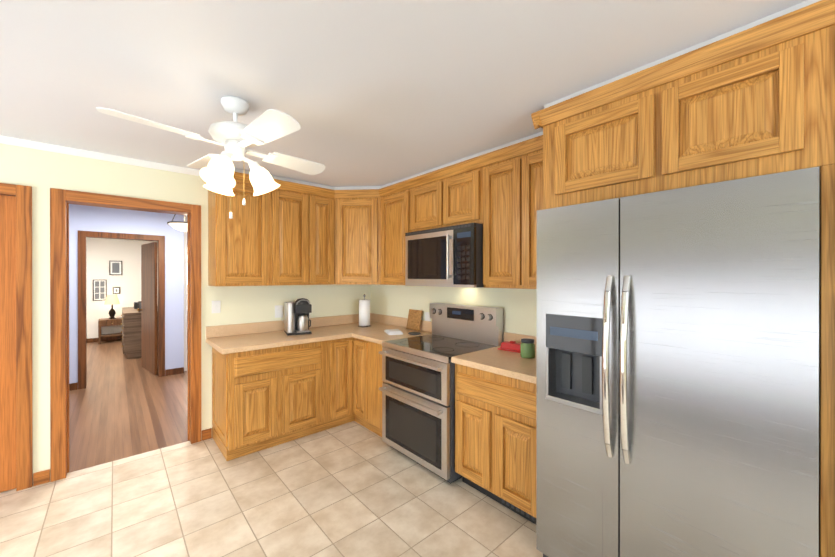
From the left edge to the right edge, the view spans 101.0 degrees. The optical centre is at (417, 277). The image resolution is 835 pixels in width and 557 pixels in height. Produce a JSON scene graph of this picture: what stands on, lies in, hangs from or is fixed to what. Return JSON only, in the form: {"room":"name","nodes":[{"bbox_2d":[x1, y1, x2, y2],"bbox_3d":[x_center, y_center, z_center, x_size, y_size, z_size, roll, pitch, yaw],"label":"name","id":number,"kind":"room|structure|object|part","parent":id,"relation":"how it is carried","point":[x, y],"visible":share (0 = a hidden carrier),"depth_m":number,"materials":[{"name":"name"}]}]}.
{"room":"kitchen","nodes":[
{"label":"kitchen","id":0,"kind":"room"},
{"bbox_2d":[69,204,183,383],"bbox_3d":[-2.115,0.258,3.055,5.720,2.415,0.060,0,0,-41],"label":"wall","id":1,"kind":"structure","parent":0,"point":[95,218],"depth_m":2.83,"materials":[{"name":"blue"}]},
{"bbox_2d":[68,340,189,472],"bbox_3d":[-4.428,1.487,5.684,5.720,0.050,7.060,0,0,-41],"label":"floor","id":2,"kind":"structure","parent":0,"point":[121,406],"depth_m":3.78,"materials":[{"name":"brown wood"}]},
{"bbox_2d":[98,317,121,343],"bbox_3d":[-6.888,1.198,7.768,0.460,0.520,0.420,0,0,-41],"label":"nightstand","id":3,"kind":"object","parent":2,"relation":"on","point":[109,322],"visible":0.62,"depth_m":7.61,"materials":[{"name":"brown wood"}]},
{"bbox_2d":[104,295,119,318],"bbox_3d":[-6.892,0.668,7.763,0.270,0.539,0.270,0,0,-41],"label":"table lamp","id":4,"kind":"object","parent":3,"relation":"on","point":[111,300],"visible":1,"depth_m":7.71,"materials":[{"name":"beige fabric"}]},
{"bbox_3d":[-6.892,0.503,7.763,0.270,0.210,0.270,0,0,-41],"label":"lamp shade","id":5,"kind":"part","parent":4,"relation":"part of","materials":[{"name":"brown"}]},
{"bbox_2d":[121,306,157,358],"bbox_3d":[-5.474,1.050,6.874,0.678,0.820,1.550,0,0,-41],"label":"dresser","id":6,"kind":"object","parent":2,"relation":"on","point":[131,331],"visible":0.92,"depth_m":6.19,"materials":[{"name":"brown wood"}]},
{"bbox_2d":[86,216,185,370],"bbox_3d":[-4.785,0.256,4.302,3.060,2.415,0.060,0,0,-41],"label":"wall","id":7,"kind":"structure","parent":0,"point":[101,253],"depth_m":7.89,"materials":[{"name":"white paint"}]},
{"bbox_2d":[69,382,77,390],"bbox_3d":[-5.153,1.420,3.849,1.925,0.090,0.012,0,0,-41],"label":"baseboard","id":8,"kind":"structure","parent":7,"relation":"attached to","point":[73,386],"depth_m":4.45,"materials":[{"name":"brown wood"}]},
{"bbox_2d":[93,280,106,300],"bbox_3d":[-7.187,0.291,7.780,0.230,0.474,0.021,0,0,-41],"label":"picture","id":9,"kind":"object","parent":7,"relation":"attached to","point":[99,290],"visible":0.98,"depth_m":7.77,"materials":[{"name":"grey"}]},
{"bbox_2d":[109,261,121,274],"bbox_3d":[-6.981,-0.214,7.960,0.226,0.331,0.021,0,0,-41],"label":"picture","id":10,"kind":"object","parent":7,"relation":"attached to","point":[115,267],"visible":0.93,"depth_m":7.95,"materials":[{"name":"grey"}]},
{"bbox_2d":[113,287,119,293],"bbox_3d":[-6.974,0.309,7.967,0.131,0.157,0.021,0,0,-41],"label":"picture","id":11,"kind":"object","parent":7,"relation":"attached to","point":[116,290],"visible":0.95,"depth_m":7.96,"materials":[{"name":"grey"}]},
{"bbox_2d":[78,230,164,388],"bbox_3d":[-4.122,0.426,4.832,0.918,2.073,0.140,0,0,-41],"label":"door frame","id":12,"kind":"structure","parent":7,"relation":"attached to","point":[82,349],"depth_m":4.62,"materials":[{"name":"brown wood"}]},
{"bbox_2d":[137,242,156,374],"bbox_3d":[-4.216,0.464,5.355,0.209,1.980,0.756,0,0,-41],"label":"bedroom door","id":13,"kind":"structure","parent":7,"relation":"in","point":[148,309],"depth_m":5.30,"materials":[{"name":"brown wood"}]},
{"bbox_2d":[0,143,371,472],"bbox_3d":[-2.364,0.259,2.756,4.650,2.415,0.060,0,0,-41],"label":"wall","id":14,"kind":"structure","parent":0,"point":[41,172],"depth_m":2.72,"materials":[{"name":"beige paint"}]},
{"bbox_2d":[0,195,15,492],"bbox_3d":[-3.035,0.451,2.121,0.734,2.016,0.108,0,0,-41],"label":"closet door","id":15,"kind":"structure","parent":14,"relation":"in","point":[7,343],"depth_m":2.35,"materials":[{"name":"brown wood"}]},
{"bbox_2d":[0,183,32,490],"bbox_3d":[-3.070,0.417,2.161,0.886,2.101,0.140,0,0,-41],"label":"door frame","id":16,"kind":"structure","parent":14,"relation":"attached to","point":[24,416],"depth_m":2.38,"materials":[{"name":"brown wood"}]},
{"bbox_2d":[0,135,199,175],"bbox_3d":[-2.328,-0.925,2.716,4.590,0.045,0.040,0,0,-41],"label":"crown molding","id":17,"kind":"structure","parent":14,"relation":"attached to","point":[13,141],"depth_m":2.58,"materials":[{"name":"white"}]},
{"bbox_2d":[50,188,200,481],"bbox_3d":[-2.331,0.413,2.825,0.927,2.106,0.160,0,0,-41],"label":"door frame","id":18,"kind":"structure","parent":14,"relation":"attached to","point":[61,200],"depth_m":2.56,"materials":[{"name":"brown wood"}]},
{"bbox_2d":[212,301,220,312],"bbox_3d":[-1.850,0.273,3.159,0.072,0.115,0.010,0,0,-41],"label":"light switch","id":19,"kind":"object","parent":14,"relation":"attached to","point":[216,306],"visible":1,"depth_m":3.16,"materials":[{"name":"white plastic"}]},
{"bbox_2d":[208,172,282,285],"bbox_3d":[-1.597,-0.413,3.168,0.517,0.982,0.330,0,0,-41],"label":"upper cabinet","id":20,"kind":"object","parent":14,"relation":"attached to","point":[245,249],"depth_m":3.04,"materials":[{"name":"brown wood"}]},
{"bbox_2d":[275,305,283,321],"bbox_3d":[-1.418,0.369,3.506,0.080,0.167,0.060,0,0,-41],"label":"outlet","id":21,"kind":"object","parent":14,"relation":"attached to","point":[278,311],"visible":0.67,"depth_m":3.48,"materials":[{"name":"white plastic"}]},
{"bbox_2d":[283,181,302,284],"bbox_3d":[-1.325,-0.414,3.407,0.511,0.982,0.330,0,0,-41],"label":"upper cabinet","id":22,"kind":"object","parent":14,"relation":"attached to","point":[292,192],"depth_m":3.30,"materials":[{"name":"brown wood"}]},
{"bbox_2d":[303,184,330,284],"bbox_3d":[-1.059,-0.414,3.603,0.419,0.982,0.388,0,0,-41],"label":"upper cabinet","id":23,"kind":"object","parent":14,"relation":"attached to","point":[316,200],"depth_m":3.47,"materials":[{"name":"brown wood"}]},
{"bbox_2d":[331,189,374,284],"bbox_3d":[-0.642,-0.414,3.789,0.735,0.982,0.658,0,0,-41],"label":"upper cabinet","id":24,"kind":"object","parent":14,"relation":"attached to","point":[352,211],"depth_m":3.58,"materials":[{"name":"brown wood"}]},
{"bbox_2d":[186,216,186,370],"bbox_3d":[-4.987,0.252,6.908,0.060,2.415,4.240,0,0,-41],"label":"wall","id":25,"kind":"structure","parent":0,"point":[186,216],"depth_m":5.38,"materials":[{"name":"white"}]},
{"bbox_2d":[87,336,121,342],"bbox_3d":[-7.569,1.414,7.451,3.060,0.090,0.012,0,0,-41],"label":"baseboard","id":26,"kind":"structure","parent":25,"relation":"attached to","point":[90,340],"depth_m":7.84,"materials":[{"name":"brown wood"}]},
{"bbox_2d":[0,421,542,556],"bbox_3d":[-0.247,1.495,0.345,4.940,0.050,6.480,0,0,-41],"label":"floor","id":27,"kind":"structure","parent":0,"point":[353,489],"depth_m":2.17,"materials":[{"name":"tile"}]},
{"bbox_2d":[212,340,327,460],"bbox_3d":[-1.367,1.029,3.179,0.828,0.874,0.620,0,0,-41],"label":"base cabinet","id":28,"kind":"object","parent":27,"relation":"on","point":[262,399],"depth_m":2.91,"materials":[{"name":"brown wood"}]},
{"bbox_2d":[206,313,395,353],"bbox_3d":[-1.033,0.518,3.449,1.773,0.145,0.655,0,0,-41],"label":"countertop","id":29,"kind":"structure","parent":28,"relation":"on","point":[228,339],"depth_m":3.24,"materials":[{"name":"laminate"}]},
{"bbox_2d":[284,298,311,335],"bbox_3d":[-1.178,0.378,3.395,0.228,0.343,0.250,0,0,-27],"label":"coffee maker","id":30,"kind":"object","parent":29,"relation":"on","point":[296,316],"visible":1,"depth_m":3.31,"materials":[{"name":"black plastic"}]},
{"bbox_2d":[358,294,370,326],"bbox_3d":[-0.591,0.369,3.837,0.150,0.360,0.150,0,0,-41],"label":"paper towel holder","id":31,"kind":"object","parent":29,"relation":"on","point":[364,312],"visible":1,"depth_m":3.78,"materials":[{"name":"white paper"}]},
{"bbox_2d":[324,337,351,429],"bbox_3d":[-0.924,1.028,3.532,0.304,0.874,0.674,0,0,-41],"label":"base cabinet","id":32,"kind":"object","parent":27,"relation":"on","point":[337,352],"depth_m":3.31,"materials":[{"name":"brown wood"}]},
{"bbox_2d":[352,337,363,425],"bbox_3d":[-0.356,1.028,3.512,0.674,0.874,0.260,0,0,-41],"label":"base cabinet","id":33,"kind":"object","parent":27,"relation":"on","point":[357,344],"depth_m":3.37,"materials":[{"name":"brown wood"}]},
{"bbox_2d":[364,340,382,436],"bbox_3d":[-0.161,1.028,3.331,0.620,0.874,0.368,0,0,-41],"label":"base cabinet","id":34,"kind":"object","parent":27,"relation":"on","point":[372,358],"depth_m":3.19,"materials":[{"name":"brown wood"}]},
{"bbox_2d":[350,317,431,344],"bbox_3d":[-0.228,0.518,3.374,0.663,0.145,0.521,0,0,-41],"label":"countertop","id":35,"kind":"structure","parent":34,"relation":"on","point":[376,333],"depth_m":3.53,"materials":[{"name":"laminate"}]},
{"bbox_2d":[384,329,402,334],"bbox_3d":[-0.237,0.534,3.390,0.140,0.030,0.240,0,0,-16],"label":"dish towel","id":36,"kind":"object","parent":35,"relation":"on","point":[393,331],"visible":1,"depth_m":3.29,"materials":[{"name":"white fabric"}]},
{"bbox_2d":[406,309,422,330],"bbox_3d":[-0.033,0.444,3.583,0.060,0.208,0.200,0,0,-41],"label":"cutting board","id":37,"kind":"object","parent":35,"relation":"on","point":[414,320],"visible":0.98,"depth_m":3.57,"materials":[{"name":"brown wood"}]},
{"bbox_2d":[408,332,420,334],"bbox_3d":[-0.029,0.543,3.320,0.120,0.012,0.120,0,0,-41],"label":"spoon rest","id":38,"kind":"object","parent":35,"relation":"on","point":[414,333],"visible":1,"depth_m":3.33,"materials":[{"name":"grey plastic"}]},
{"bbox_2d":[379,303,502,483],"bbox_3d":[0.176,0.859,2.863,0.724,1.215,0.772,0,0,-41],"label":"range","id":39,"kind":"object","parent":27,"relation":"on","point":[417,388],"visible":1,"depth_m":2.69,"materials":[{"name":"grey metal"}]},
{"bbox_2d":[455,363,535,523],"bbox_3d":[0.720,1.030,2.330,0.620,0.874,0.732,0,0,-41],"label":"base cabinet","id":40,"kind":"object","parent":27,"relation":"on","point":[495,414],"depth_m":2.12,"materials":[{"name":"brown wood"}]},
{"bbox_2d":[451,332,536,383],"bbox_3d":[0.714,0.519,2.323,0.638,0.145,0.735,0,0,-41],"label":"countertop","id":41,"kind":"structure","parent":40,"relation":"on","point":[493,360],"depth_m":2.28,"materials":[{"name":"laminate"}]},
{"bbox_2d":[498,341,520,352],"bbox_3d":[0.718,0.516,2.592,0.200,0.070,0.110,0,0,41],"label":"butter dish","id":42,"kind":"object","parent":41,"relation":"on","point":[512,346],"visible":0.71,"depth_m":2.57,"materials":[{"name":"red ceramic"}]},
{"bbox_2d":[520,338,534,357],"bbox_3d":[0.761,0.489,2.377,0.096,0.124,0.096,0,0,-41],"label":"candle jar","id":43,"kind":"object","parent":41,"relation":"on","point":[527,347],"visible":1,"depth_m":2.34,"materials":[{"name":"green glass"}]},
{"bbox_2d":[536,166,818,556],"bbox_3d":[1.171,0.561,1.613,0.870,1.814,0.917,0,0,-41],"label":"refrigerator","id":44,"kind":"object","parent":27,"relation":"on","point":[677,389],"visible":1,"depth_m":1.27,"materials":[{"name":"grey metal"}]},
{"bbox_2d":[819,168,834,556],"bbox_3d":[1.777,0.284,1.113,0.641,2.370,0.622,0,0,-41],"label":"panel","id":45,"kind":"object","parent":27,"relation":"on","point":[826,175],"depth_m":1.14,"materials":[{"name":"brown wood"}]},
{"bbox_2d":[0,0,806,215],"bbox_3d":[-2.287,-1.000,3.248,5.720,0.100,13.540,0,0,-41],"label":"ceiling","id":46,"kind":"structure","parent":0,"point":[373,92],"depth_m":1.55,"materials":[{"name":"white paint"}]},
{"bbox_2d":[167,214,186,231],"bbox_3d":[-2.673,-0.737,3.975,0.360,0.423,0.360,0,0,-41],"label":"pendant light","id":47,"kind":"object","parent":46,"relation":"hanging from","point":[180,225],"visible":0.46,"depth_m":3.85,"materials":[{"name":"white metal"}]},
{"bbox_3d":[-2.673,-0.568,3.975,0.340,0.085,0.340,0,0,-41],"label":"lamp shade","id":48,"kind":"part","parent":47,"relation":"part of","materials":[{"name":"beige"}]},
{"bbox_2d":[96,96,324,218],"bbox_3d":[-0.986,-0.627,1.863,0.842,0.637,0.842,0,0,-6],"label":"ceiling fan","id":49,"kind":"object","parent":46,"relation":"hanging from","point":[235,138],"visible":1,"depth_m":1.77,"materials":[{"name":"white"}]},
{"bbox_3d":[-0.980,-0.535,1.888,0.407,0.164,0.413,0,0,-41],"label":"lamp shade","id":50,"kind":"part","parent":49,"relation":"part of","materials":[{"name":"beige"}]},
{"bbox_2d":[234,0,820,189],"bbox_3d":[0.163,-0.921,2.106,1.748,0.052,4.248,0,0,-41],"label":"crown molding","id":51,"kind":"structure","parent":46,"relation":"attached to","point":[742,28],"depth_m":1.69,"materials":[{"name":"white"}]},
{"bbox_2d":[372,285,536,335],"bbox_3d":[1.562,0.260,1.936,0.120,2.415,6.480,0,0,-41],"label":"wall","id":52,"kind":"structure","parent":0,"point":[519,306],"depth_m":3.13,"materials":[{"name":"beige paint"}]},
{"bbox_2d":[375,179,410,284],"bbox_3d":[-0.142,-0.414,3.483,0.389,0.982,0.593,0,0,-41],"label":"upper cabinet","id":53,"kind":"object","parent":52,"relation":"attached to","point":[392,202],"depth_m":3.41,"materials":[{"name":"brown wood"}]},
{"bbox_2d":[411,171,434,231],"bbox_3d":[0.217,-0.655,3.118,0.331,0.498,0.479,0,0,-41],"label":"upper cabinet","id":54,"kind":"object","parent":52,"relation":"attached to","point":[422,186],"depth_m":3.06,"materials":[{"name":"brown wood"}]},
{"bbox_2d":[425,312,429,320],"bbox_3d":[0.102,0.413,3.495,0.006,0.115,0.080,0,0,-41],"label":"outlet","id":55,"kind":"object","parent":52,"relation":"attached to","point":[427,316],"visible":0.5,"depth_m":3.49,"materials":[{"name":"white plastic"}]},
{"bbox_2d":[435,155,482,227],"bbox_3d":[0.444,-0.655,2.860,0.331,0.498,0.482,0,0,-41],"label":"upper cabinet","id":56,"kind":"object","parent":52,"relation":"attached to","point":[458,186],"depth_m":2.74,"materials":[{"name":"brown wood"}]},
{"bbox_2d":[405,223,483,287],"bbox_3d":[0.288,-0.162,2.935,0.466,0.476,0.791,0,0,-41],"label":"microwave","id":57,"kind":"object","parent":56,"relation":"attached to","point":[450,256],"visible":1,"depth_m":2.73,"materials":[{"name":"grey plastic"}]},
{"bbox_2d":[483,145,510,287],"bbox_3d":[0.733,-0.412,2.532,0.331,0.982,0.393,0,0,-41],"label":"upper cabinet","id":58,"kind":"object","parent":52,"relation":"attached to","point":[497,163],"depth_m":2.47,"materials":[{"name":"brown wood"}]},
{"bbox_2d":[511,138,536,288],"bbox_3d":[0.905,-0.412,2.338,0.331,0.982,0.382,0,0,-41],"label":"upper cabinet","id":59,"kind":"object","parent":52,"relation":"attached to","point":[523,214],"depth_m":2.31,"materials":[{"name":"brown wood"}]},
{"bbox_2d":[535,73,634,211],"bbox_3d":[1.116,-0.637,1.862,0.641,0.530,0.611,0,0,-41],"label":"upper cabinet","id":60,"kind":"object","parent":52,"relation":"attached to","point":[584,153],"depth_m":1.70,"materials":[{"name":"brown wood"}]},
{"bbox_2d":[631,0,834,195],"bbox_3d":[1.409,-0.637,1.530,0.641,0.530,0.567,0,0,-41],"label":"upper cabinet","id":61,"kind":"object","parent":52,"relation":"attached to","point":[755,100],"depth_m":1.28,"materials":[{"name":"brown wood"}]}
]}

